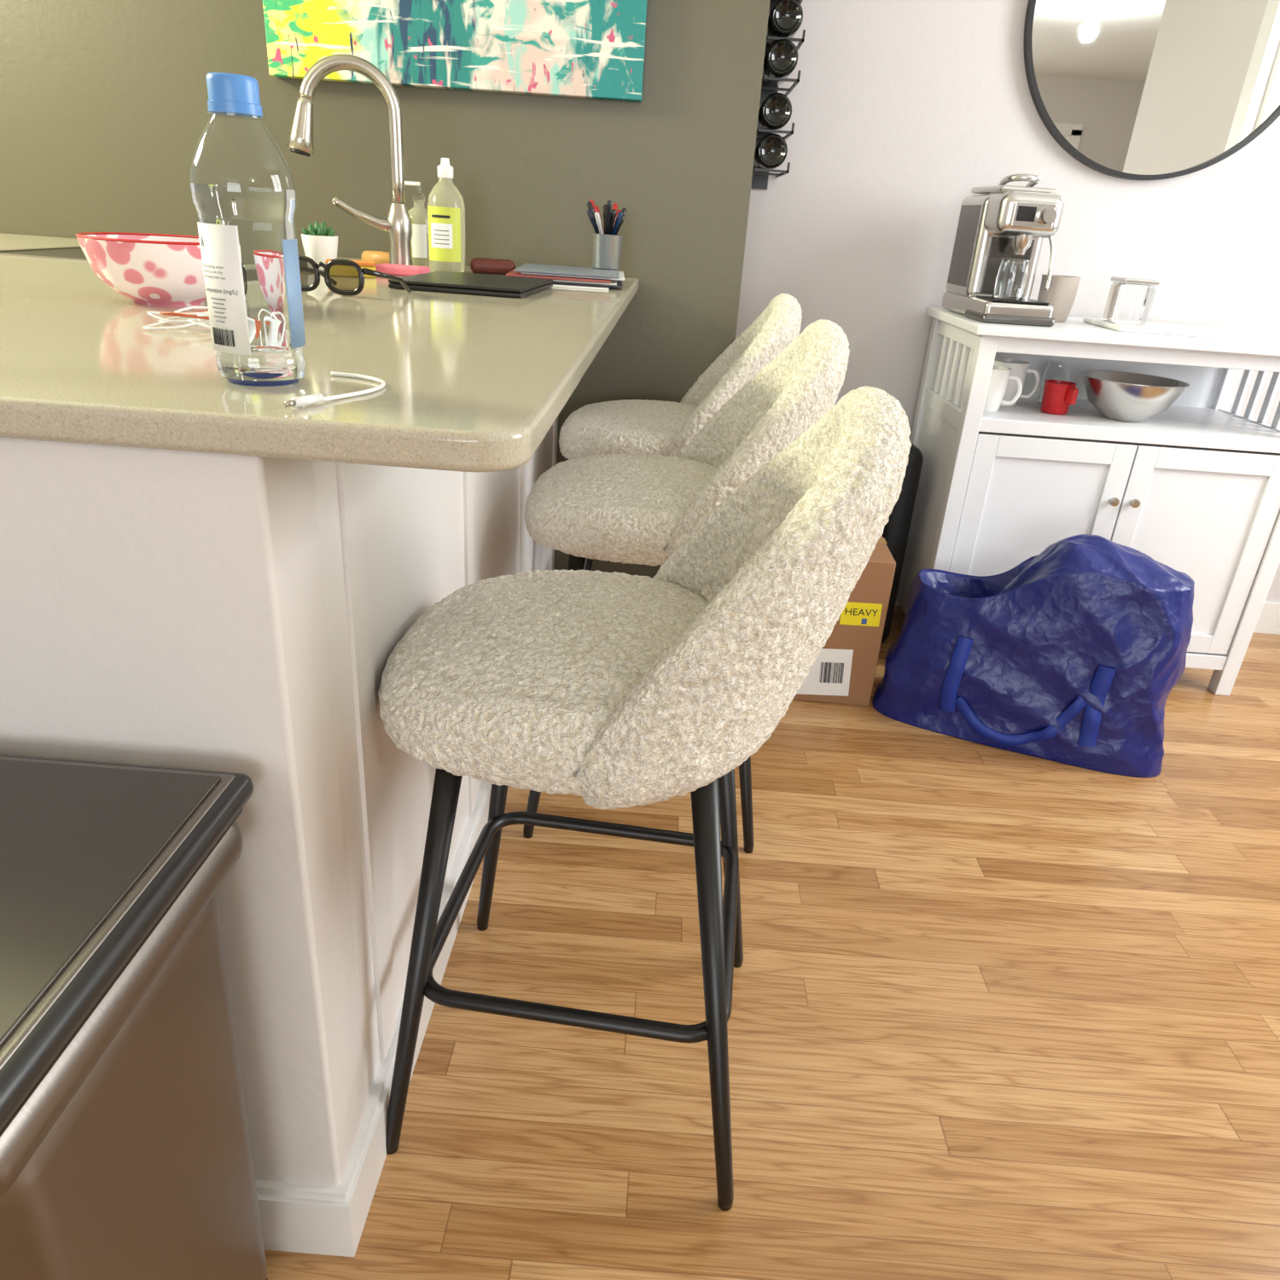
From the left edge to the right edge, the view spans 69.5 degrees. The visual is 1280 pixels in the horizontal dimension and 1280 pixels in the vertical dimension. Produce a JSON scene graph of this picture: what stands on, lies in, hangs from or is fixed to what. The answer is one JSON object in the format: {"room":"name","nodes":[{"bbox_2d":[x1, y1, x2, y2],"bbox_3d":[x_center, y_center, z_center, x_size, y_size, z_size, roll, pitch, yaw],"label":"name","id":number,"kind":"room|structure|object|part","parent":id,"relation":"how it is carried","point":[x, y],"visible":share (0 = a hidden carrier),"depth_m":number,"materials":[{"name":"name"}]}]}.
{"room":"kitchen","nodes":[
{"label":"kitchen","id":0,"kind":"room"},
{"bbox_2d":[0,0,770,578],"bbox_3d":[-1.044,-1.377,2.314,2.652,2.550,0.420,4,25,1],"label":"wall","id":1,"kind":"structure","parent":0,"point":[104,112],"depth_m":2.17,"materials":[{"name":"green paint"}]},
{"bbox_2d":[262,0,647,102],"bbox_3d":[-0.397,-1.523,1.965,0.841,0.606,0.036,4,25,1],"label":"abstract painting","id":2,"kind":"object","parent":1,"relation":"attached to","point":[577,49],"visible":1,"depth_m":2.04,"materials":[{"name":"paint"}]},
{"bbox_2d":[264,605,1279,1279],"bbox_3d":[1.073,1.607,-0.691,7.600,0.080,8.300,4,25,1],"label":"floor","id":3,"kind":"structure","parent":0,"point":[997,1014],"depth_m":1.35,"materials":[{"name":"brown wood"}]},
{"bbox_2d":[0,754,267,1279],"bbox_3d":[-0.542,0.450,0.713,0.410,0.640,0.365,4,25,1],"label":"step trash can","id":4,"kind":"object","parent":3,"relation":"on","point":[125,1152],"visible":1,"depth_m":0.64,"materials":[{"name":"silver metal"}]},
{"bbox_3d":[-0.521,0.157,0.595,0.372,0.005,0.297,4,25,1],"label":"lid plate","id":5,"kind":"part","parent":4,"relation":"part of","materials":[{"name":"grey metal"}]},
{"bbox_3d":[-0.522,0.169,0.600,0.410,0.024,0.335,4,25,1],"label":"lid frame","id":6,"kind":"part","parent":4,"relation":"part of","materials":[{"name":"black"}]},
{"bbox_2d":[0,416,558,1256],"bbox_3d":[-1.033,-0.156,1.654,1.575,0.889,1.792,4,25,1],"label":"base cabinet","id":7,"kind":"object","parent":3,"relation":"on","point":[180,609],"visible":0.55,"depth_m":0.82,"materials":[{"name":"white paint"}]},
{"bbox_2d":[0,232,639,471],"bbox_3d":[-0.940,-0.566,1.460,1.802,0.029,1.795,4,25,1],"label":"countertop","id":8,"kind":"structure","parent":7,"relation":"on","point":[474,382],"depth_m":0.80,"materials":[{"name":"beige stone"}]},
{"bbox_2d":[75,232,206,306],"bbox_3d":[-0.606,-0.472,1.178,0.185,0.077,0.185,4,25,1],"label":"floral bowl","id":9,"kind":"object","parent":8,"relation":"on","point":[143,268],"visible":0.8,"depth_m":1.11,"materials":[{"name":"pink ceramic"}]},
{"bbox_2d":[0,245,323,271],"bbox_3d":[-0.921,-0.771,1.870,0.600,0.002,0.400,4,25,1],"label":"sink","id":10,"kind":"object","parent":8,"relation":"in","point":[62,253],"visible":0.09,"depth_m":1.78,"materials":[{"name":"silver metal"}]},
{"bbox_2d":[0,247,87,259],"bbox_3d":[-0.921,-0.771,1.871,0.570,0.001,0.370,4,25,1],"label":"basin","id":11,"kind":"object","parent":10,"relation":"in","point":[66,253],"depth_m":1.79,"materials":[{"name":"grey metal"}]},
{"bbox_2d":[142,306,210,329],"bbox_3d":[-0.454,-0.350,1.004,0.158,0.020,0.109,-9,28,-26],"label":"earphone cable","id":12,"kind":"object","parent":8,"relation":"on","point":[201,317],"visible":0.37,"depth_m":0.99,"materials":[{"name":"white plastic"}]},
{"bbox_2d":[188,72,306,387],"bbox_3d":[-0.297,-0.305,0.702,0.074,0.213,0.074,4,25,1],"label":"water bottle","id":13,"kind":"object","parent":8,"relation":"on","point":[248,243],"visible":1,"depth_m":0.69,"materials":[{"name":"clear plastic"}]},
{"bbox_2d":[301,220,338,270],"bbox_3d":[-0.630,-0.777,1.819,0.070,0.092,0.074,4,25,1],"label":"succulent planter","id":14,"kind":"object","parent":8,"relation":"on","point":[320,243],"visible":0.8,"depth_m":1.80,"materials":[{"name":"white ceramic"}]},
{"bbox_2d":[283,371,385,407],"bbox_3d":[-0.232,-0.198,0.724,0.052,0.007,0.151,1,25,-5],"label":"charging cable","id":15,"kind":"object","parent":8,"relation":"on","point":[317,398],"visible":1,"depth_m":0.70,"materials":[{"name":"white plastic"}]},
{"bbox_3d":[-0.238,-0.200,0.732,0.058,0.004,0.127,4,25,1],"label":"cord","id":16,"kind":"part","parent":15,"relation":"part of","materials":[{"name":"white plastic"}]},
{"bbox_2d":[286,53,413,265],"bbox_3d":[-0.575,-0.944,1.842,0.237,0.383,0.060,-4,26,-17],"label":"kitchen faucet","id":17,"kind":"object","parent":8,"relation":"on","point":[398,224],"visible":0.92,"depth_m":1.81,"materials":[{"name":"silver metal"}]},
{"bbox_3d":[-0.554,-0.862,1.874,0.135,0.064,0.026,-9,28,-26],"label":"handle","id":18,"kind":"part","parent":17,"relation":"part of","materials":[{"name":"silver metal"}]},
{"bbox_2d":[325,258,375,278],"bbox_3d":[-0.551,-0.708,1.760,0.090,0.027,0.060,-3,26,-15],"label":"sponge","id":19,"kind":"object","parent":8,"relation":"on","point":[363,264],"visible":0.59,"depth_m":1.74,"materials":[{"name":"yellow"}]},
{"bbox_2d":[298,255,411,296],"bbox_3d":[-0.463,-0.579,1.459,0.159,0.053,0.144,10,25,13],"label":"sunglasses","id":20,"kind":"object","parent":8,"relation":"on","point":[342,276],"visible":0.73,"depth_m":1.39,"materials":[{"name":"black plastic"}]},
{"bbox_2d":[361,250,389,264],"bbox_3d":[-0.564,-0.842,2.041,0.108,0.032,0.037,12,26,17],"label":"sponge","id":21,"kind":"object","parent":8,"relation":"on","point":[379,257],"visible":0.43,"depth_m":2.03,"materials":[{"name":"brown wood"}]},
{"bbox_2d":[375,263,430,276],"bbox_3d":[-0.481,-0.747,1.866,0.100,0.018,0.060,7,25,6],"label":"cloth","id":22,"kind":"object","parent":8,"relation":"on","point":[391,269],"visible":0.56,"depth_m":1.84,"materials":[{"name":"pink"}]},
{"bbox_2d":[404,180,429,267],"bbox_3d":[-0.504,-0.949,2.110,0.067,0.176,0.064,4,25,1],"label":"hand soap bottle","id":23,"kind":"object","parent":8,"relation":"on","point":[418,213],"visible":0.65,"depth_m":2.09,"materials":[{"name":"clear plastic"}]},
{"bbox_2d":[427,157,465,272],"bbox_3d":[-0.421,-0.922,2.008,0.080,0.225,0.081,4,25,1],"label":"dish soap bottle","id":24,"kind":"object","parent":8,"relation":"on","point":[445,203],"visible":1,"depth_m":1.99,"materials":[{"name":"yellow plastic"}]},
{"bbox_3d":[-0.428,-0.872,1.991,0.047,0.049,0.007,6,25,5],"label":"label panel","id":25,"kind":"part","parent":24,"relation":"part of","materials":[{"name":"white paper"}]},
{"bbox_2d":[388,270,552,297],"bbox_3d":[-0.300,-0.655,1.696,0.230,0.014,0.300,6,25,3],"label":"closed laptop","id":26,"kind":"object","parent":8,"relation":"on","point":[446,282],"visible":1,"depth_m":1.60,"materials":[{"name":"black plastic"}]},
{"bbox_2d":[470,257,515,274],"bbox_3d":[-0.331,-0.840,2.075,0.100,0.030,0.070,-1,25,-10],"label":"pouch","id":27,"kind":"object","parent":8,"relation":"on","point":[483,265],"visible":0.87,"depth_m":2.05,"materials":[{"name":"red leather"}]},
{"bbox_2d":[505,262,624,290],"bbox_3d":[-0.155,-0.781,1.979,0.242,0.026,0.312,3,25,-3],"label":"magazine stack","id":28,"kind":"object","parent":8,"relation":"on","point":[562,276],"visible":0.85,"depth_m":1.87,"materials":[{"name":"white paper"}]},
{"bbox_2d":[505,267,610,283],"bbox_3d":[-0.166,-0.777,1.963,0.210,0.004,0.272,3,25,-3],"label":"magazine","id":29,"kind":"object","parent":28,"relation":"on","point":[559,275],"depth_m":1.86,"materials":[{"name":"red paper"}]},
{"bbox_2d":[514,262,619,278],"bbox_3d":[-0.150,-0.788,1.969,0.210,0.004,0.260,3,25,-3],"label":"magazine","id":30,"kind":"object","parent":28,"relation":"on","point":[533,270],"depth_m":1.89,"materials":[{"name":"grey paper"}]},
{"bbox_2d":[520,271,624,280],"bbox_3d":[-0.139,-0.790,1.985,0.210,0.004,0.266,3,25,-3],"label":"magazine","id":31,"kind":"object","parent":28,"relation":"on","point":[604,276],"depth_m":1.86,"materials":[{"name":"white paper"}]},
{"bbox_2d":[552,283,608,290],"bbox_3d":[-0.171,-0.767,1.973,0.210,0.004,0.290,3,25,-3],"label":"magazine","id":32,"kind":"object","parent":28,"relation":"on","point":[588,286],"depth_m":1.86,"materials":[{"name":"white paper"}]},
{"bbox_2d":[552,279,616,285],"bbox_3d":[-0.155,-0.778,1.979,0.210,0.004,0.278,3,25,-3],"label":"magazine","id":33,"kind":"object","parent":28,"relation":"on","point":[555,282],"depth_m":1.86,"materials":[{"name":"white paper"}]},
{"bbox_2d":[552,279,622,287],"bbox_3d":[-0.144,-0.780,1.995,0.210,0.004,0.284,3,25,-3],"label":"magazine","id":34,"kind":"object","parent":28,"relation":"on","point":[614,283],"depth_m":1.87,"materials":[{"name":"grey paper"}]},
{"bbox_2d":[587,199,627,269],"bbox_3d":[-0.076,-0.893,2.034,0.087,0.137,0.095,4,25,1],"label":"pen cup","id":35,"kind":"object","parent":28,"relation":"on","point":[607,245],"visible":1,"depth_m":2.02,"materials":[{"name":"grey metal"}]},
{"bbox_3d":[-1.058,0.206,1.813,1.575,0.097,1.777,4,25,1],"label":"trim","id":36,"kind":"part","parent":7,"relation":"part of","materials":[{"name":"white paint"}]},
{"bbox_2d":[378,385,911,1210],"bbox_3d":[-0.025,0.153,1.098,0.528,0.923,0.449,5,25,1],"label":"bar stool","id":37,"kind":"object","parent":3,"relation":"on","point":[613,690],"visible":1,"depth_m":0.91,"materials":[{"name":"fabric"}]},
{"bbox_3d":[-0.248,0.364,1.048,0.117,0.553,0.029,-11,29,-29],"label":"leg","id":38,"kind":"part","parent":37,"relation":"part of","materials":[{"name":"black metal"}]},
{"bbox_3d":[-0.206,0.232,1.342,0.029,0.553,0.117,-19,33,-41],"label":"leg","id":39,"kind":"part","parent":37,"relation":"part of","materials":[{"name":"black metal"}]},
{"bbox_2d":[378,569,709,796],"bbox_3d":[-0.088,0.018,1.049,0.382,0.115,0.423,6,25,5],"label":"seat cushion","id":40,"kind":"object","parent":37,"relation":"on","point":[524,680],"depth_m":0.90,"materials":[{"name":"fabric"}]},
{"bbox_3d":[0.082,0.402,1.017,0.124,0.553,0.029,24,31,36],"label":"leg","id":41,"kind":"part","parent":37,"relation":"part of","materials":[{"name":"black metal"}]},
{"bbox_3d":[0.125,0.269,1.311,0.124,0.553,0.029,-9,28,-26],"label":"leg","id":42,"kind":"part","parent":37,"relation":"part of","materials":[{"name":"black metal"}]},
{"bbox_2d":[558,293,802,570],"bbox_3d":[0.068,-0.360,2.224,0.528,0.923,0.449,3,25,-2],"label":"bar stool","id":43,"kind":"object","parent":3,"relation":"on","point":[646,427],"visible":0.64,"depth_m":2.00,"materials":[{"name":"fabric"}]},
{"bbox_3d":[-0.125,-0.276,2.456,0.117,0.553,0.029,24,31,36],"label":"leg","id":44,"kind":"part","parent":43,"relation":"part of","materials":[{"name":"black metal"}]},
{"bbox_2d":[558,399,697,459],"bbox_3d":[0.005,-0.492,2.170,0.382,0.115,0.423,5,25,2],"label":"seat cushion","id":45,"kind":"object","parent":43,"relation":"on","point":[646,427],"depth_m":2.03,"materials":[{"name":"fabric"}]},
{"bbox_2d":[523,319,849,853],"bbox_3d":[0.053,-0.120,1.702,0.528,0.923,0.449,2,25,-4],"label":"bar stool","id":46,"kind":"object","parent":3,"relation":"on","point":[631,509],"visible":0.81,"depth_m":1.49,"materials":[{"name":"fabric"}]},
{"bbox_3d":[-0.154,0.101,1.633,0.117,0.553,0.029,-14,31,-35],"label":"leg","id":47,"kind":"part","parent":46,"relation":"part of","materials":[{"name":"black metal"}]},
{"bbox_3d":[-0.146,-0.034,1.928,0.117,0.553,0.029,22,30,34],"label":"leg","id":48,"kind":"part","parent":46,"relation":"part of","materials":[{"name":"black metal"}]},
{"bbox_2d":[524,453,719,565],"bbox_3d":[-0.010,-0.252,1.646,0.382,0.115,0.423,4,25,0],"label":"seat cushion","id":49,"kind":"object","parent":46,"relation":"on","point":[631,509],"depth_m":1.50,"materials":[{"name":"fabric"}]},
{"bbox_3d":[0.179,0.124,1.634,0.124,0.553,0.029,20,29,31],"label":"leg","id":50,"kind":"part","parent":46,"relation":"part of","materials":[{"name":"black metal"}]},
{"bbox_2d":[792,535,896,706],"bbox_3d":[0.422,-0.087,2.339,0.332,0.376,0.322,5,25,3],"label":"cardboard box","id":51,"kind":"object","parent":3,"relation":"on","point":[843,672],"visible":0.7,"depth_m":2.20,"materials":[{"name":"brown cardboard"}]},
{"bbox_2d":[881,442,923,641],"bbox_3d":[0.668,-0.310,2.578,0.109,0.612,0.240,3,25,-2],"label":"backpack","id":52,"kind":"object","parent":3,"relation":"on","point":[896,531],"visible":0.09,"depth_m":2.45,"materials":[{"name":"black fabric"}]},
{"bbox_2d":[872,534,1194,778],"bbox_3d":[0.905,-0.013,2.112,0.658,0.492,0.284,13,26,19],"label":"shopping bag","id":53,"kind":"object","parent":3,"relation":"on","point":[1073,654],"visible":1,"depth_m":2.02,"materials":[{"name":"blue plastic"}]},
{"bbox_2d":[893,306,1279,695],"bbox_3d":[1.183,-0.376,2.477,0.880,0.882,0.485,4,25,1],"label":"sideboard","id":54,"kind":"object","parent":3,"relation":"on","point":[1193,486],"visible":0.7,"depth_m":2.28,"materials":[{"name":"white paint"}]},
{"bbox_2d":[983,365,1022,412],"bbox_3d":[0.872,-0.622,2.286,0.112,0.103,0.088,-2,25,-13],"label":"coffee mug","id":55,"kind":"object","parent":54,"relation":"on","point":[1000,375],"visible":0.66,"depth_m":2.25,"materials":[{"name":"white ceramic"}]},
{"bbox_3d":[0.915,-0.612,2.266,0.041,0.073,0.010,12,26,16],"label":"handle","id":56,"kind":"part","parent":55,"relation":"part of","materials":[{"name":"white ceramic"}]},
{"bbox_2d":[942,174,1064,326],"bbox_3d":[0.885,-0.943,2.224,0.173,0.318,0.326,3,25,-3],"label":"espresso machine","id":57,"kind":"object","parent":54,"relation":"on","point":[1002,229],"visible":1,"depth_m":2.15,"materials":[{"name":"silver metal"}]},
{"bbox_3d":[0.801,-0.975,2.283,0.002,0.182,0.139,3,25,-3],"label":"panel","id":58,"kind":"part","parent":57,"relation":"part of","materials":[{"name":"grey metal"}]},
{"bbox_3d":[0.893,-1.071,2.171,0.083,0.042,0.094,3,25,-3],"label":"lever","id":59,"kind":"part","parent":57,"relation":"part of","materials":[{"name":"silver metal"}]},
{"bbox_3d":[0.887,-0.921,2.150,0.046,0.043,0.046,3,25,-3],"label":"spout","id":60,"kind":"part","parent":57,"relation":"part of","materials":[{"name":"silver metal"}]},
{"bbox_2d":[993,358,1040,406],"bbox_3d":[0.952,-0.660,2.374,0.093,0.108,0.117,-19,33,-41],"label":"coffee mug","id":61,"kind":"object","parent":54,"relation":"on","point":[1019,368],"visible":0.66,"depth_m":2.35,"materials":[{"name":"white ceramic"}]},
{"bbox_3d":[1.002,-0.656,2.369,0.043,0.076,0.011,9,25,11],"label":"handle","id":62,"kind":"part","parent":61,"relation":"part of","materials":[{"name":"white ceramic"}]},
{"bbox_3d":[0.980,-0.244,2.316,0.377,0.521,0.018,4,25,1],"label":"door","id":63,"kind":"part","parent":54,"relation":"part of","materials":[{"name":"white paint"}]},
{"bbox_2d":[1037,361,1070,401],"bbox_3d":[1.106,-0.686,2.463,0.064,0.100,0.064,4,25,1],"label":"glass jar","id":64,"kind":"object","parent":54,"relation":"on","point":[1061,371],"visible":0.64,"depth_m":2.43,"materials":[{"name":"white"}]},
{"bbox_2d":[1037,273,1081,322],"bbox_3d":[1.044,-0.860,2.322,0.091,0.106,0.115,7,25,7],"label":"ceramic cup","id":65,"kind":"object","parent":54,"relation":"on","point":[1061,293],"visible":0.8,"depth_m":2.28,"materials":[{"name":"beige ceramic"}]},
{"bbox_2d":[1040,379,1078,414],"bbox_3d":[1.051,-0.606,2.311,0.090,0.075,0.076,21,29,32],"label":"coffee mug","id":66,"kind":"object","parent":54,"relation":"on","point":[1058,395],"visible":1,"depth_m":2.29,"materials":[{"name":"red ceramic"}]},
{"bbox_3d":[1.152,-0.337,2.245,0.022,0.022,0.020,4,25,1],"label":"knob","id":67,"kind":"part","parent":54,"relation":"part of","materials":[{"name":"silver metal"}]},
{"bbox_2d":[1080,369,1189,422],"bbox_3d":[1.213,-0.600,2.293,0.244,0.099,0.244,4,25,1],"label":"mixing bowl","id":68,"kind":"object","parent":54,"relation":"on","point":[1129,397],"visible":1,"depth_m":2.23,"materials":[{"name":"silver metal"}]},
{"bbox_3d":[1.202,-0.333,2.244,0.022,0.022,0.020,4,25,1],"label":"knob","id":69,"kind":"part","parent":54,"relation":"part of","materials":[{"name":"silver metal"}]},
{"bbox_2d":[1082,317,1230,339],"bbox_3d":[1.255,-0.762,2.256,0.260,0.012,0.220,4,25,1],"label":"serving tray","id":70,"kind":"object","parent":54,"relation":"on","point":[1150,328],"visible":0.97,"depth_m":2.17,"materials":[{"name":"white ceramic"}]},
{"bbox_2d":[1102,276,1160,325],"bbox_3d":[1.184,-0.820,2.233,0.084,0.102,0.084,4,25,1],"label":"glass canister","id":71,"kind":"object","parent":70,"relation":"on","point":[1130,300],"visible":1,"depth_m":2.20,"materials":[{"name":"white"}]},
{"bbox_3d":[1.187,-0.861,2.214,0.084,0.011,0.084,4,25,1],"label":"lid","id":72,"kind":"part","parent":71,"relation":"part of","materials":[{"name":"silver metal"}]},
{"bbox_3d":[1.360,-0.215,2.312,0.377,0.521,0.018,4,25,1],"label":"door","id":73,"kind":"part","parent":54,"relation":"part of","materials":[{"name":"white paint"}]},
{"bbox_2d":[735,0,1279,602],"bbox_3d":[1.466,-1.250,2.419,2.368,2.550,0.120,4,25,1],"label":"wall","id":74,"kind":"structure","parent":0,"point":[901,108],"depth_m":2.42,"materials":[{"name":"grey paint"}]},
{"bbox_2d":[751,0,805,189],"bbox_3d":[0.337,-1.486,2.149,0.086,0.780,0.270,4,25,1],"label":"wine rack","id":75,"kind":"object","parent":74,"relation":"attached to","point":[760,177],"visible":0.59,"depth_m":2.25,"materials":[{"name":"black metal"}]},
{"bbox_2d":[754,133,787,169],"bbox_3d":[0.313,-1.196,2.274,0.073,0.073,0.289,4,25,1],"label":"wine bottle","id":76,"kind":"object","parent":75,"relation":"in","point":[770,152],"visible":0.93,"depth_m":2.15,"materials":[{"name":"black glass"}]},
{"bbox_2d":[757,93,791,134],"bbox_3d":[0.318,-1.269,2.240,0.073,0.073,0.289,4,25,1],"label":"wine bottle","id":77,"kind":"object","parent":75,"relation":"in","point":[775,111],"visible":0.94,"depth_m":2.12,"materials":[{"name":"black glass"}]},
{"bbox_2d":[762,39,798,86],"bbox_3d":[0.325,-1.364,2.197,0.073,0.073,0.289,4,25,1],"label":"wine bottle","id":78,"kind":"object","parent":75,"relation":"in","point":[781,58],"visible":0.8,"depth_m":2.08,"materials":[{"name":"black glass"}]},
{"bbox_2d":[767,0,802,45],"bbox_3d":[0.330,-1.434,2.164,0.073,0.073,0.289,4,25,1],"label":"wine bottle","id":79,"kind":"object","parent":75,"relation":"in","point":[785,19],"visible":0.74,"depth_m":2.04,"materials":[{"name":"black glass"}]},
{"bbox_2d":[896,599,1279,634],"bbox_3d":[1.101,-0.070,2.737,2.656,0.100,0.314,4,25,1],"label":"baseboard","id":80,"kind":"structure","parent":74,"relation":"attached to","point":[1268,622],"depth_m":2.86,"materials":[{"name":"white paint"}]},
{"bbox_2d":[1023,0,1279,180],"bbox_3d":[1.301,-1.512,2.225,0.724,0.724,0.025,4,25,1],"label":"round wall mirror","id":81,"kind":"object","parent":74,"relation":"attached to","point":[1131,90],"visible":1,"depth_m":2.28,"materials":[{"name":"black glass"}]}
]}

